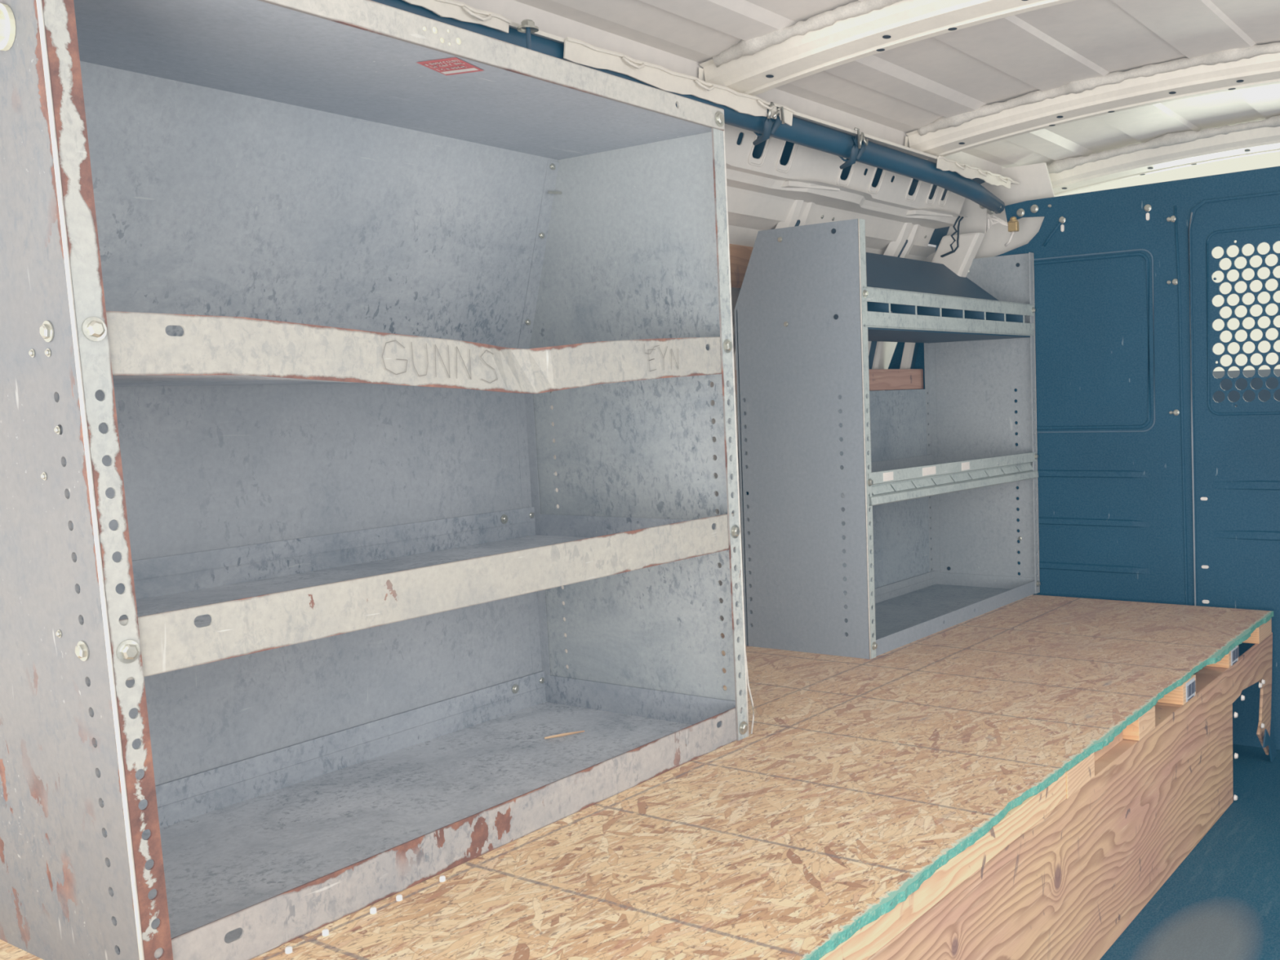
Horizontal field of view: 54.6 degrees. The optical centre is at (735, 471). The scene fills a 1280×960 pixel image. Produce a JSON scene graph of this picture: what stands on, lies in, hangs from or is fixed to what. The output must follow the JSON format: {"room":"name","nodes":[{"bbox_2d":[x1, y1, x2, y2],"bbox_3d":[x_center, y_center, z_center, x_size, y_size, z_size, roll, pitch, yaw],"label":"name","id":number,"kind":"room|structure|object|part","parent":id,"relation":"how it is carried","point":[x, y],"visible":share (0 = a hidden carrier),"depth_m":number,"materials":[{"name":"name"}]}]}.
{"room":"vehicle interior","nodes":[
{"label":"vehicle interior","id":0,"kind":"room"},
{"bbox_2d":[550,123,1054,668],"bbox_3d":[-0.384,0.043,1.542,0.504,1.221,3.312,1,4,35],"label":"wall","id":1,"kind":"structure","parent":0,"point":[773,183],"depth_m":2.47,"materials":[{"name":"metal"}]},
{"bbox_2d":[371,0,1004,213],"bbox_3d":[-0.345,-0.487,1.379,0.050,0.081,3.164,1,4,35],"label":"tube","id":2,"kind":"object","parent":1,"relation":"attached to","point":[802,132],"visible":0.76,"depth_m":2.05,"materials":[{"name":"blue metal"}]},
{"bbox_2d":[752,102,784,145],"bbox_3d":[0.038,-0.543,1.922,0.066,0.068,0.047,1,4,35],"label":"clip","id":3,"kind":"object","parent":2,"relation":"attached to","point":[769,129],"visible":0.78,"depth_m":1.91,"materials":[{"name":"metal"}]},
{"bbox_2d":[838,127,868,168],"bbox_3d":[0.193,-0.559,2.142,0.066,0.068,0.047,1,4,35],"label":"clip","id":4,"kind":"object","parent":2,"relation":"attached to","point":[856,152],"visible":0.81,"depth_m":2.12,"materials":[{"name":"metal"}]},
{"bbox_2d":[728,244,753,288],"bbox_3d":[-0.035,-0.374,2.233,0.021,0.076,0.828,1,4,35],"label":"batten","id":5,"kind":"object","parent":1,"relation":"attached to","point":[740,255],"visible":0.02,"depth_m":2.27,"materials":[{"name":"brown wood"}]},
{"bbox_3d":[-0.489,0.122,1.622,0.151,1.059,3.312,1,4,35],"label":"skin panel","id":6,"kind":"part","parent":1,"relation":"part of","materials":[{"name":"grey metal"}]},
{"bbox_2d":[508,22,1019,184],"bbox_3d":[-0.327,-0.527,1.411,0.061,0.015,3.243,1,4,35],"label":"trim","id":7,"kind":"structure","parent":1,"relation":"attached to","point":[905,149],"depth_m":2.11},
{"bbox_2d":[403,0,511,33],"bbox_3d":[-0.369,-0.506,1.290,0.015,0.021,0.373,1,4,35],"label":"cover plate","id":8,"kind":"object","parent":7,"relation":"attached to","point":[459,11],"visible":1,"depth_m":1.38,"materials":[{"name":"white plastic"}]},
{"bbox_2d":[517,19,538,49],"bbox_3d":[-0.243,-0.498,1.448,0.024,0.059,0.024,1,4,35],"label":"bolt","id":9,"kind":"object","parent":7,"relation":"hanging from","point":[527,26],"visible":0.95,"depth_m":1.45,"materials":[{"name":"metal"}]},
{"bbox_2d":[563,36,795,125],"bbox_3d":[-0.057,-0.540,1.736,0.016,0.029,0.525,1,4,35],"label":"cover plate","id":10,"kind":"object","parent":7,"relation":"attached to","point":[575,51],"visible":1,"depth_m":1.69,"materials":[{"name":"white plastic"}]},
{"bbox_2d":[936,155,1013,188],"bbox_3d":[0.496,-0.608,2.525,0.016,0.025,0.359,1,4,35],"label":"cover plate","id":11,"kind":"object","parent":7,"relation":"attached to","point":[966,171],"visible":1,"depth_m":2.51,"materials":[{"name":"white plastic"}]},
{"bbox_2d":[735,368,923,395],"bbox_3d":[0.214,-0.186,2.530,0.014,0.046,0.731,1,4,35],"label":"batten","id":12,"kind":"object","parent":1,"relation":"attached to","point":[879,379],"visible":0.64,"depth_m":2.71,"materials":[{"name":"brown wood"}]},
{"bbox_3d":[-0.387,-0.475,1.500,0.138,0.135,3.312,1,4,35],"label":"cavity panel","id":13,"kind":"part","parent":1,"relation":"part of","materials":[{"name":"metal"}]},
{"bbox_2d":[698,0,1075,95],"bbox_3d":[0.439,-0.606,1.536,1.173,0.102,0.128,1,4,35],"label":"roof rib","id":14,"kind":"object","parent":1,"relation":"attached to","point":[855,30],"depth_m":1.72,"materials":[{"name":"metal"}]},
{"bbox_2d":[935,215,964,257],"bbox_3d":[0.474,-0.492,2.741,0.051,0.140,0.107,-3,4,-17],"label":"wires","id":15,"kind":"object","parent":1,"relation":"hanging from","point":[953,251],"visible":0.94,"depth_m":2.71,"materials":[{"name":"black plastic"}]},
{"bbox_3d":[0.523,-0.519,2.831,0.504,0.317,0.007,1,4,35],"label":"corner post","id":16,"kind":"part","parent":1,"relation":"part of","materials":[{"name":"white metal"}]},
{"bbox_2d":[979,204,1018,246],"bbox_3d":[0.566,-0.534,2.656,0.083,0.101,0.033,-1,4,16],"label":"connector","id":17,"kind":"object","parent":1,"relation":"attached to","point":[1013,224],"visible":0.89,"depth_m":2.66,"materials":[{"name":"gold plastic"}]},
{"bbox_2d":[904,42,1279,160],"bbox_3d":[0.820,-0.651,2.079,1.173,0.101,0.127,1,4,35],"label":"roof rib","id":18,"kind":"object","parent":1,"relation":"attached to","point":[1255,65],"depth_m":2.17,"materials":[{"name":"metal"}]},
{"bbox_2d":[1046,115,1279,196],"bbox_3d":[1.135,-0.673,2.530,1.173,0.105,0.127,1,4,35],"label":"roof rib","id":19,"kind":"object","parent":1,"relation":"attached to","point":[1169,151],"depth_m":2.65,"materials":[{"name":"metal"}]},
{"bbox_2d":[454,0,1279,174],"bbox_3d":[0.211,-0.577,1.199,1.187,0.094,3.519,1,4,35],"label":"ceiling","id":20,"kind":"structure","parent":0,"point":[889,95],"depth_m":1.97,"materials":[{"name":"white metal"}]},
{"bbox_2d":[888,165,1279,750],"bbox_3d":[1.061,-0.017,2.409,1.780,1.142,0.012,1,4,35],"label":"wall","id":21,"kind":"structure","parent":0,"point":[1152,488],"depth_m":2.54,"materials":[{"name":"metal"}]},
{"bbox_2d":[1099,743,1279,959],"bbox_3d":[0.509,0.627,1.641,1.794,0.011,4.416,1,4,35],"label":"floor","id":22,"kind":"structure","parent":0,"point":[1222,902],"depth_m":1.78,"materials":[{"name":"blue rubber"}]},
{"bbox_2d":[866,632,1272,959],"bbox_3d":[0.300,0.523,1.371,0.045,0.242,2.577,1,4,35],"label":"panel","id":23,"kind":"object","parent":22,"relation":"on","point":[1068,886],"depth_m":1.60,"materials":[{"name":"brown wood"}]},
{"bbox_2d":[819,773,1066,959],"bbox_3d":[-0.034,0.425,0.899,0.041,0.032,1.438,1,4,35],"label":"strip","id":24,"kind":"object","parent":23,"relation":"on","point":[872,937],"visible":0.49,"depth_m":1.21,"materials":[{"name":"brown wood"}]},
{"bbox_2d":[1065,752,1094,798],"bbox_3d":[0.084,0.369,1.752,0.829,0.032,0.097,1,4,35],"label":"block","id":25,"kind":"object","parent":23,"relation":"on","point":[1082,773],"visible":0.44,"depth_m":1.51,"materials":[{"name":"brown wood"}]},
{"bbox_2d":[1093,731,1123,761],"bbox_3d":[0.478,0.362,1.647,0.021,0.032,0.176,1,4,35],"label":"strip","id":26,"kind":"object","parent":23,"relation":"on","point":[1118,738],"visible":0.14,"depth_m":1.67,"materials":[{"name":"brown wood"}]},
{"bbox_2d":[1122,706,1155,741],"bbox_3d":[0.238,0.350,1.972,0.829,0.032,0.076,1,4,35],"label":"block","id":27,"kind":"object","parent":23,"relation":"on","point":[1144,724],"visible":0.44,"depth_m":1.72,"materials":[{"name":"brown wood"}]},
{"bbox_2d":[1157,675,1195,705],"bbox_3d":[0.364,0.335,2.150,0.830,0.032,0.072,1,4,35],"label":"block","id":28,"kind":"object","parent":23,"relation":"on","point":[1181,695],"visible":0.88,"depth_m":1.90,"materials":[{"name":"brown wood"}]},
{"bbox_2d":[0,594,1273,959],"bbox_3d":[-0.045,0.362,1.595,0.879,0.010,2.570,1,4,35],"label":"board","id":29,"kind":"object","parent":28,"relation":"on","point":[855,780],"visible":0.63,"depth_m":1.36,"materials":[{"name":"beige wood"}]},
{"bbox_2d":[284,946,293,953],"bbox_3d":[-0.374,0.400,1.032,0.006,0.005,0.006,1,4,35],"label":"bead","id":30,"kind":"object","parent":29,"relation":"on","point":[288,949],"visible":1,"depth_m":1.03},
{"bbox_2d":[321,928,328,936],"bbox_3d":[-0.354,0.397,1.065,0.006,0.005,0.006,1,4,35],"label":"bead","id":31,"kind":"object","parent":29,"relation":"on","point":[325,932],"visible":1,"depth_m":1.06},
{"bbox_2d":[369,906,377,914],"bbox_3d":[-0.325,0.394,1.108,0.006,0.005,0.006,1,4,35],"label":"bead","id":32,"kind":"object","parent":29,"relation":"on","point":[373,909],"visible":1,"depth_m":1.11},
{"bbox_2d":[0,0,754,959],"bbox_3d":[-0.386,-0.021,1.342,0.423,0.807,0.919,1,4,35],"label":"shelving unit","id":33,"kind":"object","parent":29,"relation":"on","point":[295,295],"visible":1,"depth_m":1.36,"materials":[{"name":"metal"}]},
{"bbox_3d":[-0.618,0.007,1.000,0.399,0.807,0.050,1,4,35],"label":"panel","id":34,"kind":"part","parent":33,"relation":"part of","materials":[{"name":"metal"}]},
{"bbox_3d":[-0.528,0.133,1.472,0.017,0.493,0.864,0,4,34],"label":"panel","id":35,"kind":"part","parent":33,"relation":"part of","materials":[{"name":"grey metal"}]},
{"bbox_3d":[-0.505,-0.266,1.393,0.108,0.311,0.855,0,4,34],"label":"panel","id":36,"kind":"part","parent":33,"relation":"part of","materials":[{"name":"grey metal"}]},
{"bbox_3d":[-0.366,-0.399,1.275,0.279,0.003,0.841,0,4,34],"label":"panel","id":37,"kind":"part","parent":33,"relation":"part of","materials":[{"name":"metal"}]},
{"bbox_3d":[-0.380,0.104,1.363,0.378,0.044,0.836,1,4,35],"label":"shelf","id":38,"kind":"part","parent":33,"relation":"part of","materials":[{"name":"metal"}]},
{"bbox_3d":[-0.388,-0.111,1.335,0.378,0.065,0.836,1,4,35],"label":"shelf","id":39,"kind":"part","parent":33,"relation":"part of","materials":[{"name":"metal"}]},
{"bbox_3d":[-0.370,0.352,1.395,0.378,0.049,0.836,1,4,35],"label":"shelf","id":40,"kind":"part","parent":33,"relation":"part of","materials":[{"name":"metal"}]},
{"bbox_2d":[423,59,478,74],"bbox_3d":[-0.279,-0.395,1.209,0.048,0.001,0.050,1,4,35],"label":"print","id":41,"kind":"object","parent":33,"relation":"on","point":[473,68],"depth_m":1.22},
{"bbox_3d":[-0.248,-0.408,1.191,0.005,0.026,0.838,0,4,34],"label":"rail","id":42,"kind":"part","parent":33,"relation":"part of","materials":[{"name":"metal"}]},
{"bbox_3d":[-0.296,0.104,1.810,0.025,0.493,0.056,-1,4,7],"label":"post","id":43,"kind":"part","parent":33,"relation":"part of","materials":[{"name":"grey metal"}]},
{"bbox_2d":[544,730,584,738],"bbox_3d":[-0.228,0.351,1.647,0.057,0.004,0.004,-4,4,-31],"label":"wood splinter","id":44,"kind":"object","parent":33,"relation":"on","point":[575,732],"visible":1,"depth_m":1.65,"materials":[{"name":"brown wood"}]},
{"bbox_3d":[-0.153,-0.051,1.696,0.399,0.807,0.050,1,4,35],"label":"panel","id":45,"kind":"part","parent":33,"relation":"part of","materials":[{"name":"grey metal"}]},
{"bbox_2d":[395,893,402,901],"bbox_3d":[-0.309,0.391,1.134,0.006,0.005,0.006,1,4,35],"label":"bead","id":46,"kind":"object","parent":29,"relation":"on","point":[398,897],"visible":1,"depth_m":1.13},
{"bbox_2d":[439,875,445,881],"bbox_3d":[-0.280,0.388,1.177,0.006,0.005,0.006,1,4,35],"label":"bead","id":47,"kind":"object","parent":29,"relation":"on","point":[442,878],"visible":1,"depth_m":1.18},
{"bbox_2d":[734,218,1040,659],"bbox_3d":[0.331,-0.077,2.444,0.266,0.737,0.763,1,4,35],"label":"shelving unit","id":48,"kind":"object","parent":29,"relation":"on","point":[840,479],"visible":1,"depth_m":2.21,"materials":[{"name":"metal"}]},
{"bbox_3d":[0.025,0.014,2.217,0.017,0.604,0.025,1,4,35],"label":"post","id":49,"kind":"part","parent":48,"relation":"part of","materials":[{"name":"metal"}]},
{"bbox_3d":[0.111,-0.051,2.138,0.257,0.737,0.003,1,4,35],"label":"panel","id":50,"kind":"part","parent":48,"relation":"part of","materials":[{"name":"metal"}]},
{"bbox_3d":[0.227,0.065,2.520,0.002,0.452,0.736,1,4,35],"label":"panel","id":51,"kind":"part","parent":48,"relation":"part of","materials":[{"name":"grey metal"}]},
{"bbox_3d":[0.448,-0.037,2.817,0.017,0.604,0.025,1,4,35],"label":"post","id":52,"kind":"part","parent":48,"relation":"part of","materials":[{"name":"metal"}]},
{"bbox_3d":[0.333,0.011,2.451,0.247,0.044,0.752,1,4,35],"label":"shelf","id":53,"kind":"part","parent":48,"relation":"part of","materials":[{"name":"metal"}]},
{"bbox_3d":[0.342,0.272,2.467,0.247,0.033,0.752,1,4,35],"label":"shelf","id":54,"kind":"part","parent":48,"relation":"part of","materials":[{"name":"metal"}]},
{"bbox_3d":[0.418,-0.321,2.364,0.022,0.024,0.744,1,4,35],"label":"rail","id":55,"kind":"part","parent":48,"relation":"part of","materials":[{"name":"grey metal"}]},
{"bbox_3d":[0.323,-0.266,2.435,0.250,0.003,0.752,1,4,35],"label":"shelf","id":56,"kind":"part","parent":48,"relation":"part of","materials":[{"name":"grey metal"}]},
{"bbox_3d":[0.420,-0.279,2.366,0.022,0.026,0.744,1,4,35],"label":"rail","id":57,"kind":"part","parent":48,"relation":"part of","materials":[{"name":"grey metal"}]},
{"bbox_3d":[0.547,-0.103,2.755,0.257,0.737,0.003,1,4,35],"label":"panel","id":58,"kind":"part","parent":48,"relation":"part of","materials":[{"name":"metal"}]},
{"bbox_2d":[1187,680,1195,701],"bbox_3d":[0.707,0.341,1.917,0.001,0.023,0.044,1,4,35],"label":"print","id":59,"kind":"object","parent":28,"relation":"attached to","point":[1191,683],"depth_m":1.92},
{"bbox_2d":[1206,645,1239,668],"bbox_3d":[0.525,0.316,2.380,0.830,0.032,0.069,1,4,35],"label":"block","id":60,"kind":"object","parent":23,"relation":"on","point":[1228,660],"visible":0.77,"depth_m":2.13,"materials":[{"name":"brown wood"}]},
{"bbox_2d":[1232,646,1239,664],"bbox_3d":[0.869,0.321,2.148,0.001,0.023,0.044,1,4,35],"label":"print","id":61,"kind":"object","parent":60,"relation":"attached to","point":[1235,651],"depth_m":2.15},
{"bbox_2d":[1242,619,1271,644],"bbox_3d":[0.666,0.299,2.582,0.829,0.032,0.107,1,4,35],"label":"block","id":62,"kind":"object","parent":23,"relation":"on","point":[1260,633],"visible":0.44,"depth_m":2.31,"materials":[{"name":"brown wood"}]},
{"bbox_2d":[1262,728,1277,761],"bbox_3d":[1.019,0.520,2.357,0.003,0.076,0.114,1,4,35],"label":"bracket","id":63,"kind":"object","parent":23,"relation":"attached to","point":[1267,740],"visible":1,"depth_m":2.35,"materials":[{"name":"blue metal"}]},
{"bbox_2d":[1213,368,1279,407],"bbox_3d":[1.630,0.108,3.176,1.587,0.758,0.414,1,4,35],"label":"dashboard","id":64,"kind":"object","parent":22,"relation":"on","point":[1272,383],"visible":0.04,"depth_m":3.21,"materials":[{"name":"plastic"}]}
]}

